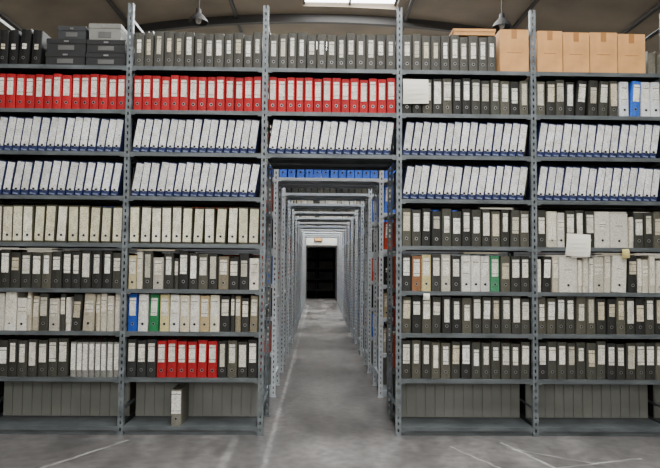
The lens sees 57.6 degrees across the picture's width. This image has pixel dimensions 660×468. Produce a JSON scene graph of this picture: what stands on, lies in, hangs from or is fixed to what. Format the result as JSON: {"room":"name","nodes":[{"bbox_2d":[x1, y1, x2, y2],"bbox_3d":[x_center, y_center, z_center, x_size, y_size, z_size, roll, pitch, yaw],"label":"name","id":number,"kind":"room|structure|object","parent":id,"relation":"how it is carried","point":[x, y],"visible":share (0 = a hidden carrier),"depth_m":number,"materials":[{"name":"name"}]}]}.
{"room":"archive storage room","nodes":[
{"label":"archive storage room","id":0,"kind":"room"},
{"bbox_2d":[0,248,78,251],"bbox_3d":[-7.469,-0.569,8.098,0.250,4.400,25.700,1,-3,-1],"label":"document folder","id":1,"kind":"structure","parent":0,"point":[0,248],"depth_m":15.30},
{"bbox_2d":[135,238,336,285],"bbox_3d":[-0.375,-0.960,20.992,14.400,6.550,0.250,1,-3,-1],"label":"wall","id":2,"kind":"structure","parent":0,"point":[309,241],"depth_m":20.81,"materials":[{"name":"paint"}]},
{"bbox_2d":[306,245,337,300],"bbox_3d":[-0.303,1.346,20.742,1.140,1.920,0.030,1,-3,-1],"label":"trim","id":3,"kind":"structure","parent":2,"relation":"attached to","point":[306,245],"depth_m":20.76,"materials":[{"name":"metal"}]},
{"bbox_2d":[306,247,334,294],"bbox_3d":[-0.432,1.066,23.046,4.000,2.700,4.050,1,-3,-1],"label":"wall","id":4,"kind":"structure","parent":0,"point":[313,249],"depth_m":24.95,"materials":[{"name":"black"}]},
{"bbox_2d":[0,294,659,467],"bbox_3d":[-0.205,1.899,10.218,15.000,0.200,30.000,1,-3,-1],"label":"floor","id":5,"kind":"structure","parent":0,"point":[326,410],"depth_m":4.37,"materials":[{"name":"concrete"}]},
{"bbox_2d":[162,200,415,355],"bbox_3d":[-0.069,0.075,8.807,5.299,3.310,0.608,1,-3,-1],"label":"shelving rack","id":6,"kind":"object","parent":5,"relation":"on","point":[291,206],"visible":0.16,"depth_m":8.54,"materials":[{"name":"metal"}]},
{"bbox_2d":[281,188,375,346],"bbox_3d":[-0.070,0.142,8.803,5.192,3.042,0.568,1,-3,-1],"label":"shelving rack","id":7,"kind":"object","parent":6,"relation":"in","point":[292,201],"visible":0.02,"depth_m":8.56,"materials":[{"name":"metal"}]},
{"bbox_2d":[306,247,335,297],"bbox_3d":[-0.505,1.437,22.451,1.440,1.900,0.400,1,-3,-1],"label":"shelf","id":8,"kind":"object","parent":5,"relation":"on","point":[327,254],"visible":0.63,"depth_m":22.28,"materials":[{"name":"metal"}]},
{"bbox_2d":[295,229,347,315],"bbox_3d":[-0.191,0.388,15.298,5.299,3.310,0.608,1,-3,-1],"label":"shelving rack","id":9,"kind":"object","parent":5,"relation":"on","point":[303,230],"visible":0.16,"depth_m":15.03,"materials":[{"name":"metal"}]},
{"bbox_2d":[290,221,354,326],"bbox_3d":[-0.142,0.263,12.702,5.299,3.310,0.608,1,-3,-1],"label":"shelving rack","id":10,"kind":"object","parent":5,"relation":"on","point":[300,223],"visible":0.14,"depth_m":12.43,"materials":[{"name":"metal"}]},
{"bbox_2d":[295,220,351,300],"bbox_3d":[-0.143,0.330,12.698,5.192,3.041,0.568,1,-3,-1],"label":"shelving rack","id":11,"kind":"object","parent":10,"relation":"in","point":[350,220],"visible":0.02,"depth_m":12.46,"materials":[{"name":"metal"}]},
{"bbox_2d":[302,232,343,310],"bbox_3d":[-0.216,0.451,16.596,5.299,3.310,0.608,1,-3,-1],"label":"shelving rack","id":12,"kind":"object","parent":5,"relation":"on","point":[340,233],"visible":0.14,"depth_m":16.32,"materials":[{"name":"metal"}]},
{"bbox_2d":[305,236,341,304],"bbox_3d":[-0.264,0.576,19.193,5.299,3.310,0.608,1,-3,-1],"label":"shelving rack","id":13,"kind":"object","parent":5,"relation":"on","point":[337,237],"visible":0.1,"depth_m":18.92,"materials":[{"name":"metal"}]},
{"bbox_2d":[57,144,594,397],"bbox_3d":[-0.021,-0.050,6.210,5.299,3.310,0.608,1,-3,-1],"label":"shelving rack","id":14,"kind":"object","parent":5,"relation":"on","point":[285,182],"visible":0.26,"depth_m":5.94,"materials":[{"name":"metal"}]},
{"bbox_2d":[99,84,561,377],"bbox_3d":[-0.022,0.017,6.207,5.191,3.042,0.568,1,-3,-1],"label":"shelving rack","id":15,"kind":"object","parent":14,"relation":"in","point":[291,173],"visible":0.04,"depth_m":5.96,"materials":[{"name":"metal"}]},
{"bbox_2d":[304,234,348,307],"bbox_3d":[-0.240,0.513,17.895,5.299,3.310,0.608,1,-3,-1],"label":"shelving rack","id":16,"kind":"object","parent":5,"relation":"on","point":[305,235],"visible":0.12,"depth_m":17.62,"materials":[{"name":"metal"}]},
{"bbox_2d":[298,221,356,320],"bbox_3d":[-0.167,0.326,14.000,5.299,3.310,0.608,1,-3,-1],"label":"shelving rack","id":17,"kind":"object","parent":5,"relation":"on","point":[300,226],"visible":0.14,"depth_m":13.73,"materials":[{"name":"metal"}]},
{"bbox_2d":[297,222,348,314],"bbox_3d":[-0.168,0.392,13.996,5.192,3.042,0.568,1,-3,-1],"label":"shelving rack","id":18,"kind":"object","parent":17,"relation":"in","point":[347,222],"visible":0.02,"depth_m":13.75,"materials":[{"name":"metal"}]},
{"bbox_2d":[272,209,386,343],"bbox_3d":[-0.094,0.138,10.105,5.299,3.310,0.608,1,-3,-1],"label":"shelving rack","id":19,"kind":"object","parent":5,"relation":"on","point":[297,213],"visible":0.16,"depth_m":9.83,"materials":[{"name":"metal"}]},
{"bbox_2d":[287,208,364,316],"bbox_3d":[-0.095,0.204,10.102,5.192,3.041,0.568,1,-3,-1],"label":"shelving rack","id":20,"kind":"object","parent":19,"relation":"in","point":[314,210],"visible":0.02,"depth_m":9.86,"materials":[{"name":"metal"}]},
{"bbox_2d":[285,216,373,333],"bbox_3d":[-0.118,0.200,11.403,5.299,3.310,0.608,1,-3,-1],"label":"shelving rack","id":21,"kind":"object","parent":5,"relation":"on","point":[297,218],"visible":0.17,"depth_m":11.13,"materials":[{"name":"metal"}]},
{"bbox_2d":[292,214,356,326],"bbox_3d":[-0.119,0.267,11.400,5.192,3.042,0.568,1,-3,-1],"label":"shelving rack","id":22,"kind":"object","parent":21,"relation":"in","point":[294,214],"visible":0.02,"depth_m":11.16,"materials":[{"name":"metal"}]},
{"bbox_2d":[0,3,659,436],"bbox_3d":[0.004,-0.113,4.912,7.399,3.310,0.608,1,-3,-1],"label":"shelving rack","id":23,"kind":"object","parent":5,"relation":"on","point":[32,405],"visible":0.72,"depth_m":4.70,"materials":[{"name":"metal"}]},
{"bbox_2d":[0,381,3,413],"bbox_3d":[-3.160,1.305,4.927,0.995,0.289,0.280,1,-3,-1],"label":"binders","id":24,"kind":"object","parent":23,"relation":"in","point":[1,382],"visible":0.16,"depth_m":4.86,"materials":[{"name":"cardboard"}]},
{"bbox_2d":[0,29,50,63],"bbox_3d":[-2.410,-1.446,4.792,0.335,0.284,0.275,1,-3,-1],"label":"binders","id":25,"kind":"object","parent":23,"relation":"in","point":[26,46],"visible":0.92,"depth_m":4.66,"materials":[{"name":"cardboard"}]},
{"bbox_2d":[0,335,81,376],"bbox_3d":[-2.296,0.941,4.674,0.605,0.288,0.280,1,-3,-1],"label":"binders","id":26,"kind":"object","parent":23,"relation":"in","point":[22,356],"visible":0.99,"depth_m":4.55,"materials":[{"name":"cardboard"}]},
{"bbox_2d":[0,292,128,330],"bbox_3d":[-2.100,0.595,4.696,0.993,0.292,0.282,1,-3,-1],"label":"binders","id":27,"kind":"object","parent":23,"relation":"in","point":[41,311],"visible":0.94,"depth_m":4.57,"materials":[{"name":"cardboard"}]},
{"bbox_2d":[0,205,129,242],"bbox_3d":[-2.093,-0.073,4.728,0.994,0.290,0.283,1,-3,-1],"label":"binders","id":28,"kind":"object","parent":23,"relation":"in","point":[18,223],"visible":0.94,"depth_m":4.60,"materials":[{"name":"cardboard"}]},
{"bbox_2d":[45,52,85,64],"bbox_3d":[-2.058,-1.353,4.784,0.305,0.105,0.263,1,-3,-1],"label":"box","id":29,"kind":"object","parent":23,"relation":"in","point":[52,58],"visible":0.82,"depth_m":4.65,"materials":[{"name":"cardboard"}]},
{"bbox_2d":[46,38,86,52],"bbox_3d":[-2.052,-1.460,4.791,0.305,0.105,0.263,1,-3,-1],"label":"box","id":30,"kind":"object","parent":29,"relation":"on","point":[53,44],"visible":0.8,"depth_m":4.66,"materials":[{"name":"cardboard"}]},
{"bbox_2d":[57,26,88,38],"bbox_3d":[-2.013,-1.563,4.800,0.220,0.100,0.263,1,-3,-1],"label":"box","id":31,"kind":"object","parent":30,"relation":"on","point":[64,32],"visible":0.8,"depth_m":4.67,"materials":[{"name":"cardboard"}]},
{"bbox_2d":[0,249,132,288],"bbox_3d":[-2.095,0.273,4.711,0.996,0.292,0.281,1,-3,-1],"label":"binders","id":32,"kind":"object","parent":23,"relation":"in","point":[18,268],"visible":0.98,"depth_m":4.58,"materials":[{"name":"cardboard"}]},
{"bbox_2d":[18,248,62,249],"bbox_3d":[-2.259,0.120,4.698,0.260,0.010,0.222,1,-3,-1],"label":"document folder","id":33,"kind":"object","parent":32,"relation":"on","point":[19,248],"visible":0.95,"depth_m":4.59,"materials":[{"name":"paper"}]},
{"bbox_2d":[0,160,132,196],"bbox_3d":[-2.095,-0.429,4.746,0.984,0.278,0.277,1,-3,-1],"label":"binders","id":34,"kind":"object","parent":23,"relation":"in","point":[58,177],"visible":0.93,"depth_m":4.62,"materials":[{"name":"cardboard"}]},
{"bbox_2d":[0,74,134,116],"bbox_3d":[-2.083,-1.098,4.777,0.997,0.279,0.280,1,-3,-1],"label":"binders","id":35,"kind":"object","parent":23,"relation":"in","point":[58,91],"visible":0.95,"depth_m":4.65,"materials":[{"name":"cardboard"}]},
{"bbox_2d":[0,116,134,152],"bbox_3d":[-2.091,-0.769,4.763,0.986,0.276,0.276,1,-3,-1],"label":"binders","id":36,"kind":"object","parent":23,"relation":"in","point":[38,133],"visible":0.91,"depth_m":4.63,"materials":[{"name":"cardboard"}]},
{"bbox_2d":[70,338,127,376],"bbox_3d":[-1.790,0.959,4.684,0.368,0.262,0.279,1,-3,-1],"label":"binders","id":37,"kind":"object","parent":23,"relation":"in","point":[94,357],"visible":0.92,"depth_m":4.56,"materials":[{"name":"cardboard"}]},
{"bbox_2d":[86,53,135,74],"bbox_3d":[-1.745,-1.350,4.794,0.310,0.105,0.263,1,-3,-1],"label":"box","id":38,"kind":"object","parent":23,"relation":"in","point":[118,59],"visible":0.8,"depth_m":4.67,"materials":[{"name":"cardboard"}]},
{"bbox_2d":[87,39,134,61],"bbox_3d":[-1.744,-1.454,4.794,0.300,0.100,0.263,1,-3,-1],"label":"box","id":39,"kind":"object","parent":38,"relation":"on","point":[93,46],"visible":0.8,"depth_m":4.67,"materials":[{"name":"cardboard"}]},
{"bbox_2d":[89,23,130,44],"bbox_3d":[-1.758,-1.571,4.804,0.250,0.130,0.251,1,-3,-1],"label":"box","id":40,"kind":"object","parent":39,"relation":"on","point":[96,31],"visible":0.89,"depth_m":4.68,"materials":[{"name":"cardboard"}]},
{"bbox_2d":[130,382,135,413],"bbox_3d":[-2.111,1.314,4.946,0.993,0.291,0.281,1,-3,-1],"label":"binders","id":41,"kind":"object","parent":23,"relation":"in","point":[132,384],"visible":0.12,"depth_m":4.91,"materials":[{"name":"cardboard"}]},
{"bbox_2d":[130,165,135,195],"bbox_3d":[-2.098,-0.422,5.030,0.990,0.291,0.282,1,-3,-1],"label":"binders","id":42,"kind":"object","parent":23,"relation":"in","point":[134,167],"visible":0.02,"depth_m":4.92,"materials":[{"name":"cardboard"}]},
{"bbox_2d":[171,383,188,425],"bbox_3d":[-1.164,1.319,4.659,0.076,0.270,0.267,1,-3,-1],"label":"binder","id":43,"kind":"object","parent":23,"relation":"in","point":[180,393],"visible":1,"depth_m":4.53,"materials":[{"name":"cardboard"}]},
{"bbox_2d":[127,336,260,377],"bbox_3d":[-1.053,0.954,4.698,0.993,0.288,0.281,1,-3,-1],"label":"binders","id":44,"kind":"object","parent":23,"relation":"in","point":[159,357],"visible":0.98,"depth_m":4.57,"materials":[{"name":"cardboard"}]},
{"bbox_2d":[128,293,261,331],"bbox_3d":[-1.048,0.610,4.715,0.995,0.282,0.282,1,-3,-1],"label":"binders","id":45,"kind":"object","parent":23,"relation":"in","point":[146,311],"visible":0.98,"depth_m":4.58,"materials":[{"name":"cardboard"}]},
{"bbox_2d":[128,251,262,289],"bbox_3d":[-1.045,0.284,4.731,0.997,0.290,0.279,1,-3,-1],"label":"binders","id":46,"kind":"object","parent":23,"relation":"in","point":[148,269],"visible":0.99,"depth_m":4.60,"materials":[{"name":"cardboard"}]},
{"bbox_2d":[136,249,180,250],"bbox_3d":[-1.336,0.129,4.711,0.300,0.010,0.222,1,-3,0],"label":"document folder","id":47,"kind":"object","parent":46,"relation":"on","point":[137,249],"visible":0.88,"depth_m":4.60,"materials":[{"name":"paper"}]},
{"bbox_2d":[131,161,260,196],"bbox_3d":[-1.040,-0.418,4.766,0.994,0.277,0.277,1,-3,-1],"label":"binders","id":48,"kind":"object","parent":23,"relation":"in","point":[189,179],"visible":0.94,"depth_m":4.63,"materials":[{"name":"cardboard"}]},
{"bbox_2d":[130,206,262,243],"bbox_3d":[-1.043,-0.062,4.747,0.994,0.288,0.280,1,-3,-1],"label":"binders","id":49,"kind":"object","parent":23,"relation":"in","point":[175,224],"visible":0.96,"depth_m":4.62,"materials":[{"name":"cardboard"}]},
{"bbox_2d":[132,118,261,152],"bbox_3d":[-1.042,-0.758,4.782,0.985,0.274,0.277,1,-3,-1],"label":"binders","id":50,"kind":"object","parent":23,"relation":"in","point":[197,135],"visible":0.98,"depth_m":4.65,"materials":[{"name":"cardboard"}]},
{"bbox_2d":[133,75,264,116],"bbox_3d":[-1.033,-1.088,4.797,0.997,0.280,0.282,1,-3,-1],"label":"binders","id":51,"kind":"object","parent":23,"relation":"in","point":[175,92],"visible":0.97,"depth_m":4.67,"materials":[{"name":"cardboard"}]},
{"bbox_2d":[134,31,264,71],"bbox_3d":[-1.032,-1.434,4.816,0.994,0.287,0.279,1,-3,-1],"label":"binders","id":52,"kind":"object","parent":23,"relation":"in","point":[161,48],"visible":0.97,"depth_m":4.69,"materials":[{"name":"cardboard"}]},
{"bbox_2d":[138,335,261,370],"bbox_3d":[-1.059,0.975,4.983,0.991,0.272,0.278,1,-3,-1],"label":"binders","id":53,"kind":"object","parent":23,"relation":"in","point":[167,337],"visible":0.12,"depth_m":4.93,"materials":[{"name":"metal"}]},
{"bbox_2d":[139,293,262,324],"bbox_3d":[-1.053,0.625,4.999,0.997,0.280,0.282,1,-3,-1],"label":"binders","id":54,"kind":"object","parent":23,"relation":"in","point":[246,295],"visible":0.05,"depth_m":4.91,"materials":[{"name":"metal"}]},
{"bbox_2d":[162,254,262,284],"bbox_3d":[-1.053,0.307,5.016,0.991,0.272,0.277,1,-3,-1],"label":"binders","id":55,"kind":"object","parent":23,"relation":"in","point":[229,255],"visible":0.03,"depth_m":4.91,"materials":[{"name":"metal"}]},
{"bbox_2d":[268,119,393,154],"bbox_3d":[0.007,-0.750,4.801,0.983,0.278,0.276,1,-3,-1],"label":"binders","id":56,"kind":"object","parent":23,"relation":"in","point":[374,137],"visible":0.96,"depth_m":4.67,"materials":[{"name":"cardboard"}]},
{"bbox_2d":[269,33,395,69],"bbox_3d":[0.017,-1.426,4.832,0.992,0.291,0.277,1,-3,-1],"label":"binders","id":57,"kind":"object","parent":23,"relation":"in","point":[292,50],"visible":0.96,"depth_m":4.70,"materials":[{"name":"cardboard"}]},
{"bbox_2d":[269,77,395,112],"bbox_3d":[0.015,-1.078,4.817,0.992,0.280,0.280,1,-3,-1],"label":"binders","id":58,"kind":"object","parent":23,"relation":"in","point":[354,95],"visible":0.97,"depth_m":4.69,"materials":[{"name":"cardboard"}]},
{"bbox_2d":[393,374,394,412],"bbox_3d":[1.035,1.345,5.003,0.996,0.291,0.281,1,-3,-1],"label":"binders","id":59,"kind":"object","parent":23,"relation":"in","point":[393,374],"visible":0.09,"depth_m":5.05,"materials":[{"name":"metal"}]},
{"bbox_2d":[393,218,395,246],"bbox_3d":[1.045,-0.020,5.069,0.993,0.272,0.281,1,-3,-1],"label":"binders","id":60,"kind":"object","parent":23,"relation":"in","point":[394,219],"visible":0.02,"depth_m":5.10,"materials":[{"name":"cardboard"}]},
{"bbox_2d":[393,256,395,287],"bbox_3d":[1.042,0.327,5.052,0.992,0.272,0.280,1,-3,-1],"label":"binders","id":61,"kind":"object","parent":23,"relation":"in","point":[394,257],"visible":0.02,"depth_m":5.08,"materials":[{"name":"cardboard"}]},
{"bbox_2d":[394,132,399,164],"bbox_3d":[1.053,-0.732,5.103,0.995,0.290,0.280,1,-3,-1],"label":"binders","id":62,"kind":"object","parent":23,"relation":"in","point":[395,132],"visible":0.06,"depth_m":5.09,"materials":[{"name":"cardboard"}]},
{"bbox_2d":[393,171,402,204],"bbox_3d":[1.045,-0.390,5.087,0.986,0.287,0.282,1,-3,-1],"label":"binders","id":63,"kind":"object","parent":23,"relation":"in","point":[394,185],"visible":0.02,"depth_m":5.07,"materials":[{"name":"cardboard"}]},
{"bbox_2d":[403,79,428,103],"bbox_3d":[0.669,-1.111,4.673,0.200,0.190,0.021,0,-3,-1],"label":"paper sheet","id":64,"kind":"object","parent":23,"relation":"attached to","point":[415,91],"visible":1,"depth_m":4.67,"materials":[{"name":"paper"}]},
{"bbox_2d":[423,293,429,299],"bbox_3d":[0.737,0.479,4.585,0.052,0.052,0.021,0,-3,1],"label":"paper note","id":65,"kind":"object","parent":23,"relation":"attached to","point":[426,296],"visible":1,"depth_m":4.58,"materials":[{"name":"paper"}]},
{"bbox_2d":[393,294,500,326],"bbox_3d":[1.041,0.645,5.038,0.997,0.280,0.282,1,-3,-1],"label":"binders","id":66,"kind":"object","parent":23,"relation":"in","point":[461,296],"visible":0.03,"depth_m":5.06,"materials":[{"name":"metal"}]},
{"bbox_2d":[399,34,495,73],"bbox_3d":[0.938,-1.417,4.849,0.742,0.291,0.279,1,-3,-1],"label":"binders","id":67,"kind":"object","parent":23,"relation":"in","point":[452,52],"visible":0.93,"depth_m":4.72,"materials":[{"name":"cardboard"}]},
{"bbox_2d":[449,28,495,37],"bbox_3d":[1.137,-1.588,4.862,0.338,0.050,0.263,1,-3,-1],"label":"cardboard tray","id":68,"kind":"object","parent":67,"relation":"on","point":[485,33],"visible":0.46,"depth_m":4.73,"materials":[{"name":"cardboard"}]},
{"bbox_2d":[393,334,517,368],"bbox_3d":[1.036,0.995,5.020,0.993,0.272,0.282,1,-3,-1],"label":"binders","id":69,"kind":"object","parent":23,"relation":"in","point":[437,339],"visible":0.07,"depth_m":5.00,"materials":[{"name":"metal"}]},
{"bbox_2d":[398,164,527,200],"bbox_3d":[1.052,-0.399,4.803,0.989,0.278,0.276,1,-3,-1],"label":"binders","id":70,"kind":"object","parent":23,"relation":"in","point":[433,181],"visible":0.94,"depth_m":4.67,"materials":[{"name":"cardboard"}]},
{"bbox_2d":[399,121,526,156],"bbox_3d":[1.054,-0.739,4.819,0.988,0.276,0.274,1,-3,-1],"label":"binders","id":71,"kind":"object","parent":23,"relation":"in","point":[456,138],"visible":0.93,"depth_m":4.69,"materials":[{"name":"cardboard"}]},
{"bbox_2d":[398,208,528,246],"bbox_3d":[1.052,-0.044,4.787,0.995,0.291,0.279,1,-3,-1],"label":"binders","id":72,"kind":"object","parent":23,"relation":"in","point":[422,227],"visible":0.9,"depth_m":4.66,"materials":[{"name":"cardboard"}]},
{"bbox_2d":[475,208,511,211],"bbox_3d":[1.295,-0.194,4.778,0.260,0.010,0.222,1,-3,-1],"label":"document folder","id":73,"kind":"object","parent":72,"relation":"on","point":[490,209],"visible":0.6,"depth_m":4.70,"materials":[{"name":"paper"}]},
{"bbox_2d":[399,78,527,117],"bbox_3d":[1.061,-1.072,4.835,0.996,0.289,0.278,1,-3,-1],"label":"binders","id":74,"kind":"object","parent":23,"relation":"in","point":[464,95],"visible":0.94,"depth_m":4.71,"materials":[{"name":"cardboard"}]},
{"bbox_2d":[398,337,529,378],"bbox_3d":[1.044,0.972,4.736,0.996,0.292,0.280,1,-3,-1],"label":"binders","id":75,"kind":"object","parent":23,"relation":"in","point":[463,358],"visible":0.97,"depth_m":4.61,"materials":[{"name":"cardboard"}]},
{"bbox_2d":[398,295,529,333],"bbox_3d":[1.046,0.625,4.755,0.995,0.292,0.279,1,-3,-1],"label":"binders","id":76,"kind":"object","parent":23,"relation":"in","point":[446,314],"visible":0.96,"depth_m":4.62,"materials":[{"name":"cardboard"}]},
{"bbox_2d":[398,254,529,291],"bbox_3d":[1.049,0.307,4.769,0.996,0.284,0.281,1,-3,-1],"label":"binders","id":77,"kind":"object","parent":23,"relation":"in","point":[430,272],"visible":1,"depth_m":4.64,"materials":[{"name":"cardboard"}]},
{"bbox_2d":[458,252,497,253],"bbox_3d":[1.171,0.153,4.760,0.280,0.010,0.222,1,-3,-1],"label":"document folder","id":78,"kind":"object","parent":77,"relation":"on","point":[459,252],"visible":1,"depth_m":4.65,"materials":[{"name":"paper"}]},
{"bbox_2d":[494,29,528,71],"bbox_3d":[1.448,-1.437,4.856,0.225,0.340,0.269,1,-3,-1],"label":"cardboard box","id":79,"kind":"object","parent":23,"relation":"on","point":[511,44],"visible":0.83,"depth_m":4.72,"materials":[{"name":"brown cardboard"}]},
{"bbox_2d":[520,384,525,416],"bbox_3d":[2.084,1.354,5.023,0.995,0.292,0.282,1,-3,-1],"label":"binders","id":80,"kind":"object","parent":23,"relation":"in","point":[522,386],"visible":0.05,"depth_m":4.95,"materials":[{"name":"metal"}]},
{"bbox_2d":[523,171,528,199],"bbox_3d":[2.099,-0.382,5.107,0.995,0.292,0.280,1,-3,-1],"label":"binders","id":81,"kind":"object","parent":23,"relation":"in","point":[527,171],"visible":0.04,"depth_m":4.97,"materials":[{"name":"cardboard"}]},
{"bbox_2d":[524,131,528,155],"bbox_3d":[2.101,-0.722,5.123,0.993,0.291,0.281,1,-3,-1],"label":"binders","id":82,"kind":"object","parent":23,"relation":"in","point":[527,133],"visible":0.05,"depth_m":5.00,"materials":[{"name":"cardboard"}]},
{"bbox_2d":[526,31,562,79],"bbox_3d":[1.728,-1.429,4.857,0.197,0.330,0.277,1,-3,-1],"label":"cardboard box","id":83,"kind":"object","parent":23,"relation":"on","point":[548,43],"visible":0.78,"depth_m":4.72,"materials":[{"name":"brown cardboard"}]},
{"bbox_2d":[528,80,617,115],"bbox_3d":[1.941,-1.063,4.852,0.656,0.288,0.278,1,-3,-1],"label":"binders","id":84,"kind":"object","parent":23,"relation":"in","point":[557,97],"visible":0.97,"depth_m":4.72,"materials":[{"name":"cardboard"}]},
{"bbox_2d":[562,32,588,71],"bbox_3d":[1.938,-1.424,4.863,0.207,0.323,0.273,1,-3,-1],"label":"cardboard box","id":85,"kind":"object","parent":23,"relation":"on","point":[575,45],"visible":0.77,"depth_m":4.73,"materials":[{"name":"cardboard"}]},
{"bbox_2d":[565,233,590,256],"bbox_3d":[1.914,0.085,4.624,0.199,0.180,0.021,1,-3,-1],"label":"paper sheet","id":86,"kind":"object","parent":23,"relation":"attached to","point":[577,244],"visible":1,"depth_m":4.62,"materials":[{"name":"paper"}]},
{"bbox_2d":[517,338,643,340],"bbox_3d":[2.085,1.006,5.042,0.992,0.272,0.279,1,-3,-1],"label":"binders","id":87,"kind":"object","parent":23,"relation":"in","point":[579,339],"visible":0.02,"depth_m":5.00,"materials":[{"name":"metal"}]},
{"bbox_2d":[525,166,659,201],"bbox_3d":[2.100,-0.388,4.824,0.986,0.276,0.273,1,-3,-1],"label":"binders","id":88,"kind":"object","parent":23,"relation":"in","point":[566,183],"visible":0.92,"depth_m":4.69,"materials":[{"name":"cardboard"}]},
{"bbox_2d":[525,122,659,157],"bbox_3d":[2.105,-0.729,4.839,0.991,0.276,0.276,1,-3,-1],"label":"binders","id":89,"kind":"object","parent":23,"relation":"in","point":[565,139],"visible":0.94,"depth_m":4.71,"materials":[{"name":"cardboard"}]},
{"bbox_2d":[526,337,659,379],"bbox_3d":[2.093,0.982,4.756,0.996,0.293,0.280,1,-3,-1],"label":"binders","id":90,"kind":"object","parent":23,"relation":"in","point":[589,359],"visible":0.98,"depth_m":4.63,"materials":[{"name":"cardboard"}]},
{"bbox_2d":[526,296,659,334],"bbox_3d":[2.096,0.636,4.773,0.995,0.291,0.278,1,-3,-1],"label":"binders","id":91,"kind":"object","parent":23,"relation":"in","point":[556,314],"visible":0.96,"depth_m":4.64,"materials":[{"name":"cardboard"}]},
{"bbox_2d":[529,255,659,292],"bbox_3d":[2.099,0.314,4.788,0.995,0.292,0.281,1,-3,-1],"label":"binders","id":92,"kind":"object","parent":23,"relation":"in","point":[639,273],"visible":0.98,"depth_m":4.66,"materials":[{"name":"cardboard"}]},
{"bbox_2d":[590,253,635,254],"bbox_3d":[2.252,0.163,4.780,0.280,0.010,0.222,1,-3,-1],"label":"document folder","id":93,"kind":"object","parent":92,"relation":"on","point":[600,253],"visible":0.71,"depth_m":4.67,"materials":[{"name":"paper"}]},
{"bbox_2d":[529,210,659,247],"bbox_3d":[2.102,-0.033,4.805,0.996,0.289,0.281,1,-3,-1],"label":"binders","id":94,"kind":"object","parent":23,"relation":"in","point":[606,230],"visible":0.84,"depth_m":4.67,"materials":[{"name":"cardboard"}]},
{"bbox_2d":[589,32,617,72],"bbox_3d":[2.158,-1.424,4.869,0.217,0.327,0.269,1,-3,-1],"label":"cardboard box","id":95,"kind":"object","parent":23,"relation":"on","point":[603,45],"visible":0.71,"depth_m":4.74,"materials":[{"name":"brown cardboard"}]},
{"bbox_2d":[622,249,629,257],"bbox_3d":[2.281,0.152,4.632,0.066,0.074,0.020,1,-3,-8],"label":"paper note","id":96,"kind":"object","parent":23,"relation":"attached to","point":[625,252],"visible":1,"depth_m":4.63,"materials":[{"name":"paper"}]},
{"bbox_2d":[617,34,645,72],"bbox_3d":[2.382,-1.418,4.875,0.217,0.320,0.265,1,-3,-1],"label":"cardboard box","id":97,"kind":"object","parent":23,"relation":"on","point":[630,47],"visible":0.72,"depth_m":4.74,"materials":[{"name":"cardboard"}]},
{"bbox_2d":[617,81,659,116],"bbox_3d":[2.444,-1.057,4.860,0.323,0.285,0.281,1,-3,-1],"label":"binders","id":98,"kind":"object","parent":23,"relation":"in","point":[635,98],"visible":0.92,"depth_m":4.74,"materials":[{"name":"cardboard"}]},
{"bbox_2d":[647,385,653,417],"bbox_3d":[3.131,1.364,5.042,0.989,0.292,0.281,1,-3,-1],"label":"binders","id":99,"kind":"object","parent":23,"relation":"in","point":[649,387],"visible":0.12,"depth_m":4.94,"materials":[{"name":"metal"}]},
{"bbox_2d":[645,51,659,72],"bbox_3d":[3.158,-1.382,5.175,0.995,0.290,0.280,1,-3,-1],"label":"binders","id":100,"kind":"object","parent":23,"relation":"in","point":[652,61],"visible":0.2,"depth_m":5.05,"materials":[{"name":"cardboard"}]},
{"bbox_2d":[656,130,659,157],"bbox_3d":[3.151,-0.719,4.859,0.983,0.277,0.276,1,-3,-1],"label":"binders","id":101,"kind":"object","parent":23,"relation":"in","point":[658,146],"visible":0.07,"depth_m":4.88,"materials":[{"name":"cardboard"}]},
{"bbox_2d":[656,176,659,201],"bbox_3d":[3.148,-0.378,4.842,0.982,0.277,0.276,1,-3,-1],"label":"binders","id":102,"kind":"object","parent":23,"relation":"in","point":[658,194],"visible":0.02,"depth_m":4.88,"materials":[{"name":"cardboard"}]},
{"bbox_2d":[129,170,544,372],"bbox_3d":[-0.045,0.013,7.509,5.299,3.310,0.608,1,-3,-1],"label":"shelving rack","id":103,"kind":"object","parent":5,"relation":"on","point":[368,350],"visible":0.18,"depth_m":7.24,"materials":[{"name":"metal"}]},
{"bbox_2d":[272,170,386,360],"bbox_3d":[-0.046,0.079,7.505,5.192,3.041,0.568,1,-3,-1],"label":"shelving rack","id":104,"kind":"object","parent":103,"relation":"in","point":[288,190],"visible":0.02,"depth_m":7.26,"materials":[{"name":"metal"}]},
{"bbox_2d":[0,0,659,83],"bbox_3d":[-0.119,-3.595,8.382,14.700,2.200,25.700,1,-3,-1],"label":"ceiling","id":105,"kind":"structure","parent":0,"point":[582,16],"depth_m":11.22,"materials":[{"name":"paint"}]},
{"bbox_2d":[188,0,207,25],"bbox_3d":[-1.796,-3.690,8.255,0.270,1.638,0.270,1,-3,-1],"label":"pendant lamp","id":106,"kind":"object","parent":105,"relation":"hanging from","point":[197,19],"visible":1,"depth_m":8.19,"materials":[{"name":"metal"}]},
{"bbox_2d":[0,0,659,63],"bbox_3d":[-0.120,-3.520,8.378,14.398,2.049,25.200,1,-3,-1],"label":"ceiling beam","id":107,"kind":"structure","parent":105,"relation":"attached to","point":[238,20],"depth_m":11.91,"materials":[{"name":"grey metal"}]},
{"bbox_2d":[303,0,397,5],"bbox_3d":[0.423,-4.572,9.316,1.800,0.090,4.550,1,-3,-1],"label":"window","id":108,"kind":"structure","parent":105,"relation":"attached to","point":[304,1],"depth_m":11.53,"materials":[{"name":"white"}]},
{"bbox_2d":[492,0,511,30],"bbox_3d":[2.383,-3.615,8.330,0.270,1.568,0.270,1,-3,-1],"label":"pendant lamp","id":109,"kind":"object","parent":105,"relation":"hanging from","point":[502,22],"visible":0.94,"depth_m":8.27,"materials":[{"name":"metal"}]},
{"bbox_2d":[529,212,659,257],"bbox_3d":[7.178,-0.429,8.366,0.250,4.400,25.700,1,-3,-1],"label":"wall","id":110,"kind":"structure","parent":0,"point":[655,255],"depth_m":14.57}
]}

